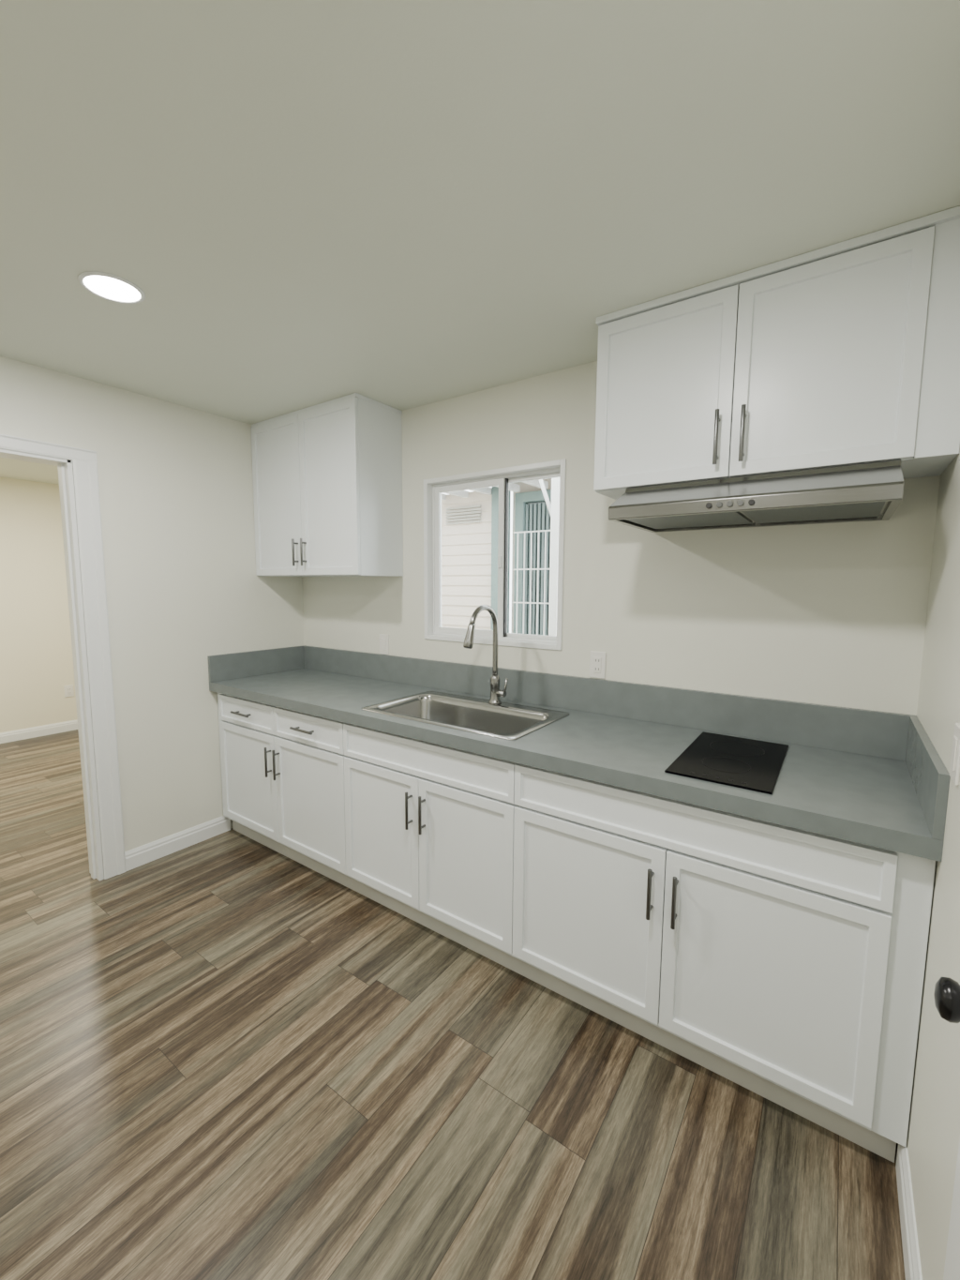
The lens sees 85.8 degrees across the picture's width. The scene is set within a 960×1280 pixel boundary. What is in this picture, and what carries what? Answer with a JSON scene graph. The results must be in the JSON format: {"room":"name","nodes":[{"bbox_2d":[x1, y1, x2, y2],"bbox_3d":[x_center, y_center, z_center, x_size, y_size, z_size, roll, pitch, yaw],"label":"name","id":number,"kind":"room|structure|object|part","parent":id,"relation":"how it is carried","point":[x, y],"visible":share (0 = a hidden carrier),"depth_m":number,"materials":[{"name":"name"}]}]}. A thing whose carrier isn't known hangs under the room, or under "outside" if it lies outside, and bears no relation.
{"room":"kitchen","nodes":[
{"label":"kitchen","id":0,"kind":"room"},
{"bbox_2d":[0,477,77,733],"bbox_3d":[-4.712,-0.212,4.276,0.100,2.413,3.900,5,7,35],"label":"wall","id":1,"kind":"structure","parent":0,"point":[37,660],"depth_m":4.87,"materials":[{"name":"paint"}]},
{"bbox_2d":[0,719,77,743],"bbox_3d":[-4.700,0.946,4.326,0.014,0.098,3.800,5,7,35],"label":"baseboard","id":2,"kind":"structure","parent":1,"relation":"attached to","point":[62,727],"depth_m":4.96,"materials":[{"name":"white wood"}]},
{"bbox_2d":[63,684,74,697],"bbox_3d":[-4.097,0.509,5.145,0.010,0.117,0.072,5,7,35],"label":"wall outlet","id":3,"kind":"object","parent":1,"relation":"attached to","point":[68,689],"visible":1,"depth_m":5.14,"materials":[{"name":"plastic"}]},
{"bbox_2d":[0,356,304,877],"bbox_3d":[-2.140,0.025,2.192,0.120,2.413,3.420,5,7,35],"label":"wall","id":4,"kind":"structure","parent":0,"point":[184,587],"depth_m":2.75,"materials":[{"name":"paint"}]},
{"bbox_2d":[0,434,97,463],"bbox_3d":[-2.164,0.176,2.172,0.154,2.115,1.013,5,7,35],"label":"trim","id":5,"kind":"structure","parent":4,"relation":"attached to","point":[7,442],"depth_m":2.28,"materials":[{"name":"white wood"}]},
{"bbox_2d":[0,448,104,880],"bbox_3d":[-2.165,0.215,2.177,0.126,2.037,0.821,5,7,35],"label":"door frame","id":6,"kind":"structure","parent":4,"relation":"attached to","point":[64,466],"depth_m":2.46,"materials":[{"name":"white wood"}]},
{"bbox_2d":[72,459,126,879],"bbox_3d":[-1.845,0.182,2.512,0.018,2.035,0.095,5,7,35],"label":"door frame","id":7,"kind":"structure","parent":4,"relation":"attached to","point":[85,474],"depth_m":2.50,"materials":[{"name":"white wood"}]},
{"bbox_2d":[124,815,230,871],"bbox_3d":[-1.665,1.118,2.881,0.014,0.098,0.556,5,7,35],"label":"baseboard","id":8,"kind":"structure","parent":4,"relation":"attached to","point":[136,857],"depth_m":2.85,"materials":[{"name":"white wood"}]},
{"bbox_2d":[207,646,304,682],"bbox_3d":[-1.363,0.140,3.197,0.020,0.151,0.630,5,7,35],"label":"backsplash","id":9,"kind":"structure","parent":4,"relation":"attached to","point":[252,663],"depth_m":3.15,"materials":[{"name":"grey stone"}]},
{"bbox_2d":[0,729,905,1279],"bbox_3d":[-2.040,1.232,2.491,6.700,0.050,4.020,5,7,35],"label":"floor","id":10,"kind":"structure","parent":0,"point":[222,1057],"depth_m":1.45,"materials":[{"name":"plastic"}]},
{"bbox_2d":[217,692,358,892],"bbox_3d":[-0.922,0.732,2.932,1.117,0.862,0.634,5,7,35],"label":"base cabinet","id":11,"kind":"object","parent":10,"relation":"on","point":[282,769],"visible":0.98,"depth_m":2.65,"materials":[{"name":"white paint"}]},
{"bbox_3d":[-1.273,0.399,2.813,0.530,0.145,0.020,5,7,35],"label":"drawer","id":12,"kind":"part","parent":11,"relation":"part of","materials":[{"name":"white paint"}]},
{"bbox_3d":[-1.275,0.763,2.852,0.530,0.567,0.020,5,7,35],"label":"door","id":13,"kind":"part","parent":11,"relation":"part of","materials":[{"name":"white paint"}]},
{"bbox_3d":[-0.837,0.434,2.508,0.530,0.145,0.020,5,7,35],"label":"drawer","id":14,"kind":"part","parent":11,"relation":"part of","materials":[{"name":"white paint"}]},
{"bbox_3d":[-0.839,0.798,2.547,0.530,0.567,0.020,5,7,35],"label":"door","id":15,"kind":"part","parent":11,"relation":"part of","materials":[{"name":"white paint"}]},
{"bbox_2d":[207,645,950,861],"bbox_3d":[-0.072,0.267,2.312,3.160,0.201,0.650,5,7,35],"label":"countertop","id":16,"kind":"structure","parent":11,"relation":"on","point":[876,778],"depth_m":1.85,"materials":[{"name":"grey stone"}]},
{"bbox_2d":[361,691,569,739],"bbox_3d":[-0.072,0.417,2.307,0.811,0.210,0.488,5,7,35],"label":"sink","id":17,"kind":"object","parent":16,"relation":"in","point":[504,720],"visible":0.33,"depth_m":2.41,"materials":[{"name":"metal"}]},
{"bbox_2d":[463,604,508,704],"bbox_3d":[0.029,0.076,2.321,0.102,0.467,0.268,5,7,35],"label":"kitchen faucet","id":18,"kind":"object","parent":16,"relation":"on","point":[496,693],"visible":1,"depth_m":2.40,"materials":[{"name":"silver metal"}]},
{"bbox_3d":[0.116,0.213,2.399,0.033,0.075,0.014,6,8,42],"label":"lever","id":19,"kind":"part","parent":18,"relation":"part of","materials":[{"name":"silver metal"}]},
{"bbox_2d":[664,731,788,794],"bbox_3d":[0.824,0.385,1.691,0.285,0.006,0.518,5,7,35],"label":"induction cooktop","id":20,"kind":"object","parent":16,"relation":"in","point":[756,765],"visible":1,"depth_m":1.64,"materials":[{"name":"black glass"}]},
{"bbox_2d":[343,722,521,974],"bbox_3d":[-0.092,0.799,2.353,0.910,0.862,0.634,5,7,35],"label":"base cabinet","id":21,"kind":"object","parent":10,"relation":"on","point":[429,826],"visible":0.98,"depth_m":2.08,"materials":[{"name":"white paint"}]},
{"bbox_3d":[-0.434,0.831,2.265,0.452,0.567,0.020,5,7,35],"label":"door","id":22,"kind":"part","parent":21,"relation":"part of","materials":[{"name":"white paint"}]},
{"bbox_3d":[-0.246,0.482,2.096,0.907,0.145,0.020,5,7,35],"label":"drawer","id":23,"kind":"part","parent":21,"relation":"part of","materials":[{"name":"white paint"}]},
{"bbox_3d":[-0.062,0.861,2.005,0.452,0.567,0.020,5,7,35],"label":"door","id":24,"kind":"part","parent":21,"relation":"part of","materials":[{"name":"white paint"}]},
{"bbox_2d":[512,763,935,1162],"bbox_3d":[0.742,0.865,1.772,1.127,0.862,0.634,5,7,35],"label":"base cabinet","id":25,"kind":"object","parent":10,"relation":"on","point":[785,963],"visible":0.95,"depth_m":1.45,"materials":[{"name":"white paint"}]},
{"bbox_3d":[0.341,0.893,1.725,0.526,0.567,0.020,5,7,35],"label":"door","id":26,"kind":"part","parent":25,"relation":"part of","materials":[{"name":"white paint"}]},
{"bbox_3d":[0.560,0.546,1.535,1.055,0.145,0.020,5,7,35],"label":"drawer","id":27,"kind":"part","parent":25,"relation":"part of","materials":[{"name":"white paint"}]},
{"bbox_3d":[0.774,0.927,1.423,0.526,0.567,0.020,5,7,35],"label":"door","id":28,"kind":"part","parent":25,"relation":"part of","materials":[{"name":"white paint"}]},
{"bbox_2d":[0,0,959,484],"bbox_3d":[-2.026,-1.232,2.228,6.700,0.080,4.020,5,7,35],"label":"ceiling","id":29,"kind":"structure","parent":0,"point":[399,204],"depth_m":1.17,"materials":[{"name":"paint"}]},
{"bbox_2d":[77,271,145,303],"bbox_3d":[-1.174,-1.122,1.650,0.176,0.006,0.176,5,7,35],"label":"recessed light","id":30,"kind":"object","parent":29,"relation":"in","point":[111,287],"visible":1,"depth_m":1.64,"materials":[{"name":"white plastic"}]},
{"bbox_2d":[83,275,140,301],"bbox_3d":[-1.174,-1.123,1.650,0.148,0.003,0.148,5,7,35],"label":"diffuser","id":31,"kind":"object","parent":30,"relation":"attached to","point":[112,288],"depth_m":1.65,"materials":[{"name":"white plastic"}]},
{"bbox_2d":[511,478,551,632],"bbox_3d":[1.243,-0.311,4.622,2.200,2.600,0.080,5,7,35],"label":"wall","id":32,"kind":"structure","parent":0,"point":[523,487],"depth_m":5.12,"materials":[{"name":"paint"}]},
{"bbox_2d":[513,489,551,633],"bbox_3d":[0.665,-0.601,4.908,0.750,1.610,0.070,5,7,35],"label":"window","id":33,"kind":"structure","parent":32,"relation":"in","point":[521,498],"depth_m":5.03,"materials":[{"name":"white plastic"}]},
{"bbox_2d":[512,529,550,634],"bbox_3d":[0.611,-0.419,4.843,0.700,1.202,0.016,5,7,35],"label":"security bars","id":34,"kind":"object","parent":33,"relation":"attached to","point":[545,531],"visible":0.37,"depth_m":4.91,"materials":[{"name":"white metal"}]},
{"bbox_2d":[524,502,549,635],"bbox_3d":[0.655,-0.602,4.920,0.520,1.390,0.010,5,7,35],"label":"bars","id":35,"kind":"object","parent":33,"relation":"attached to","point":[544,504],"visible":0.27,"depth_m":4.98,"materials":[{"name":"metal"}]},
{"bbox_2d":[525,499,551,635],"bbox_3d":[0.678,-0.603,4.926,0.570,1.430,0.015,5,7,35],"label":"window pane","id":36,"kind":"structure","parent":32,"relation":"in","point":[541,502],"depth_m":4.99,"materials":[{"name":"glass"}]},
{"bbox_2d":[539,479,551,514],"bbox_3d":[0.553,-1.119,4.196,0.184,0.403,0.036,5,7,35],"label":"brace","id":37,"kind":"object","parent":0,"point":[541,481],"depth_m":4.19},
{"bbox_2d":[302,361,940,715],"bbox_3d":[0.199,-0.002,2.565,3.280,2.413,0.120,5,7,35],"label":"wall","id":38,"kind":"structure","parent":0,"point":[834,614],"depth_m":2.09,"materials":[{"name":"paint"}]},
{"bbox_2d":[250,392,403,576],"bbox_3d":[-0.905,-0.815,2.961,0.911,0.891,0.365,5,7,35],"label":"upper cabinet","id":39,"kind":"object","parent":38,"relation":"attached to","point":[327,475],"visible":1,"depth_m":2.77,"materials":[{"name":"white paint"}]},
{"bbox_3d":[-1.171,-0.810,2.982,0.452,0.868,0.020,5,7,35],"label":"door","id":40,"kind":"part","parent":39,"relation":"part of","materials":[{"name":"white paint"}]},
{"bbox_3d":[-0.799,-0.781,2.722,0.452,0.868,0.020,5,7,35],"label":"door","id":41,"kind":"part","parent":39,"relation":"part of","materials":[{"name":"white paint"}]},
{"bbox_2d":[379,633,389,654],"bbox_3d":[-0.563,0.026,3.026,0.072,0.117,0.009,5,7,35],"label":"light switch","id":42,"kind":"object","parent":38,"relation":"attached to","point":[384,639],"visible":1,"depth_m":3.02,"materials":[{"name":"plastic"}]},
{"bbox_2d":[423,458,566,650],"bbox_3d":[0.066,-0.407,2.600,0.828,0.853,0.108,5,7,35],"label":"frame","id":43,"kind":"object","parent":38,"relation":"attached to","point":[428,483],"visible":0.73,"depth_m":2.56,"materials":[{"name":"white plastic"}]},
{"bbox_2d":[432,466,560,644],"bbox_3d":[0.077,-0.409,2.617,0.780,0.805,0.063,5,7,35],"label":"track","id":44,"kind":"object","parent":38,"relation":"attached to","point":[554,470],"visible":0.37,"depth_m":2.65,"materials":[{"name":"white plastic"}]},
{"bbox_2d":[434,471,560,640],"bbox_3d":[0.078,-0.409,2.618,0.756,0.781,0.056,5,7,35],"label":"window","id":45,"kind":"structure","parent":44,"relation":"attached to","point":[438,490],"depth_m":2.61,"materials":[{"name":"white plastic"}]},
{"bbox_2d":[497,556,501,568],"bbox_3d":[0.098,-0.389,2.567,0.016,0.060,0.011,5,7,35],"label":"latch","id":46,"kind":"object","parent":45,"relation":"attached to","point":[499,557],"visible":1,"depth_m":2.56,"materials":[{"name":"white plastic"}]},
{"bbox_2d":[490,486,511,632],"bbox_3d":[0.201,-0.326,5.177,0.140,2.500,0.130,5,7,35],"label":"post","id":47,"kind":"object","parent":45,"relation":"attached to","point":[494,489],"visible":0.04,"depth_m":5.09,"materials":[{"name":"paint"}]},
{"bbox_2d":[503,478,508,636],"bbox_3d":[0.129,-0.404,2.574,0.008,0.781,0.020,5,7,35],"label":"gasket","id":48,"kind":"object","parent":45,"relation":"attached to","point":[506,479],"visible":1,"depth_m":2.57,"materials":[{"name":"black rubber"}]},
{"bbox_3d":[0.258,-0.397,2.511,0.339,0.781,0.026,5,7,35],"label":"fixed sash","id":49,"kind":"part","parent":45,"relation":"part of","materials":[{"name":"white plastic"}]},
{"bbox_2d":[589,650,605,678],"bbox_3d":[0.518,0.110,2.272,0.072,0.117,0.010,5,7,35],"label":"wall outlet","id":50,"kind":"object","parent":38,"relation":"attached to","point":[597,659],"visible":1,"depth_m":2.27,"materials":[{"name":"plastic"}]},
{"bbox_2d":[301,645,917,761],"bbox_3d":[0.109,0.215,2.565,3.160,0.151,0.020,5,7,35],"label":"backsplash","id":51,"kind":"structure","parent":38,"relation":"attached to","point":[869,732],"depth_m":2.11,"materials":[{"name":"grey stone"}]},
{"bbox_2d":[593,205,959,499],"bbox_3d":[0.901,-0.818,1.687,0.994,0.595,0.365,5,7,35],"label":"upper cabinet","id":52,"kind":"object","parent":38,"relation":"attached to","point":[845,353],"visible":0.98,"depth_m":1.50,"materials":[{"name":"white paint"}]},
{"bbox_3d":[0.604,-0.812,1.729,0.448,0.566,0.020,5,7,35],"label":"door","id":53,"kind":"part","parent":52,"relation":"part of","materials":[{"name":"white paint"}]},
{"bbox_2d":[608,459,903,532],"bbox_3d":[0.866,-0.453,1.669,0.755,0.126,0.487,5,7,35],"label":"range hood","id":54,"kind":"object","parent":52,"relation":"attached to","point":[870,491],"visible":1,"depth_m":1.53,"materials":[{"name":"metal"}]},
{"bbox_3d":[0.973,-0.783,1.472,0.448,0.566,0.020,5,7,35],"label":"door","id":55,"kind":"part","parent":52,"relation":"part of","materials":[{"name":"white paint"}]},
{"bbox_2d":[906,445,959,1279],"bbox_3d":[0.510,0.245,0.271,0.120,2.413,3.300,5,7,35],"label":"door","id":56,"kind":"structure","parent":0,"point":[933,1137],"depth_m":1.14,"materials":[{"name":"paint"}]},
{"bbox_2d":[895,1144,922,1279],"bbox_3d":[0.883,1.328,1.047,0.014,0.098,0.650,5,7,35],"label":"baseboard","id":57,"kind":"structure","parent":56,"relation":"attached to","point":[908,1221],"depth_m":1.16,"materials":[{"name":"white wood"}]},
{"bbox_2d":[904,715,950,840],"bbox_3d":[1.207,0.345,1.405,0.020,0.151,0.630,5,7,35],"label":"backsplash","id":58,"kind":"structure","parent":56,"relation":"attached to","point":[930,777],"depth_m":1.27,"materials":[{"name":"grey stone"}]},
{"bbox_2d":[933,976,959,1279],"bbox_3d":[0.423,0.422,0.354,0.085,2.018,0.805,5,7,35],"label":"leaf","id":59,"kind":"object","parent":56,"relation":"attached to","point":[952,1268],"depth_m":0.68,"materials":[{"name":"white wood"}]},
{"bbox_3d":[0.608,0.460,0.654,0.049,0.060,0.060,5,7,35],"label":"knob","id":60,"kind":"part","parent":59,"relation":"part of","materials":[{"name":"black metal"}]},
{"bbox_2d":[949,722,959,785],"bbox_3d":[0.997,0.238,1.081,0.009,0.117,0.072,5,7,35],"label":"light switch","id":61,"kind":"object","parent":56,"relation":"attached to","point":[955,770],"visible":1,"depth_m":1.07,"materials":[{"name":"plastic"}]},
{"bbox_3d":[0.228,-1.823,5.446,5.400,0.580,1.650,5,7,35],"label":"roof","id":62,"kind":"structure","parent":0,"visible":0},
{"bbox_2d":[441,480,547,500],"bbox_3d":[-0.259,-1.466,5.095,4.850,0.060,0.440,5,7,35],"label":"rafter tails","id":63,"kind":"object","parent":62,"relation":"attached to","point":[512,487],"visible":0.12,"depth_m":4.92,"materials":[{"name":"white wood"}]},
{"label":"outside","id":64,"kind":"structure","parent":0,"visible":0},
{"bbox_3d":[1.535,0.952,5.712,10.000,0.100,5.380,5,7,35],"label":"ground","id":65,"kind":"structure","parent":64,"visible":0},
{"bbox_2d":[441,491,491,630],"bbox_3d":[-0.952,-0.374,5.970,2.660,2.415,0.036,5,7,35],"label":"siding","id":66,"kind":"object","parent":65,"relation":"on","point":[466,548],"visible":0.02,"depth_m":5.34,"materials":[{"name":"paint"}]},
{"bbox_2d":[446,504,481,525],"bbox_3d":[-0.171,-1.279,5.286,0.440,0.168,0.020,5,7,35],"label":"gable vent","id":67,"kind":"object","parent":66,"relation":"attached to","point":[479,505],"visible":1,"depth_m":5.27,"materials":[{"name":"wood"}]},
{"bbox_2d":[548,477,559,635],"bbox_3d":[0.613,-0.154,4.253,0.070,2.360,0.070,5,7,35],"label":"post","id":68,"kind":"object","parent":65,"relation":"on","point":[555,482],"visible":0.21,"depth_m":4.17,"materials":[{"name":"white wood"}]},
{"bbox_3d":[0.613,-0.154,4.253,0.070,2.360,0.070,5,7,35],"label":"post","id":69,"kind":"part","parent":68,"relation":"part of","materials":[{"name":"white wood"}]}
]}

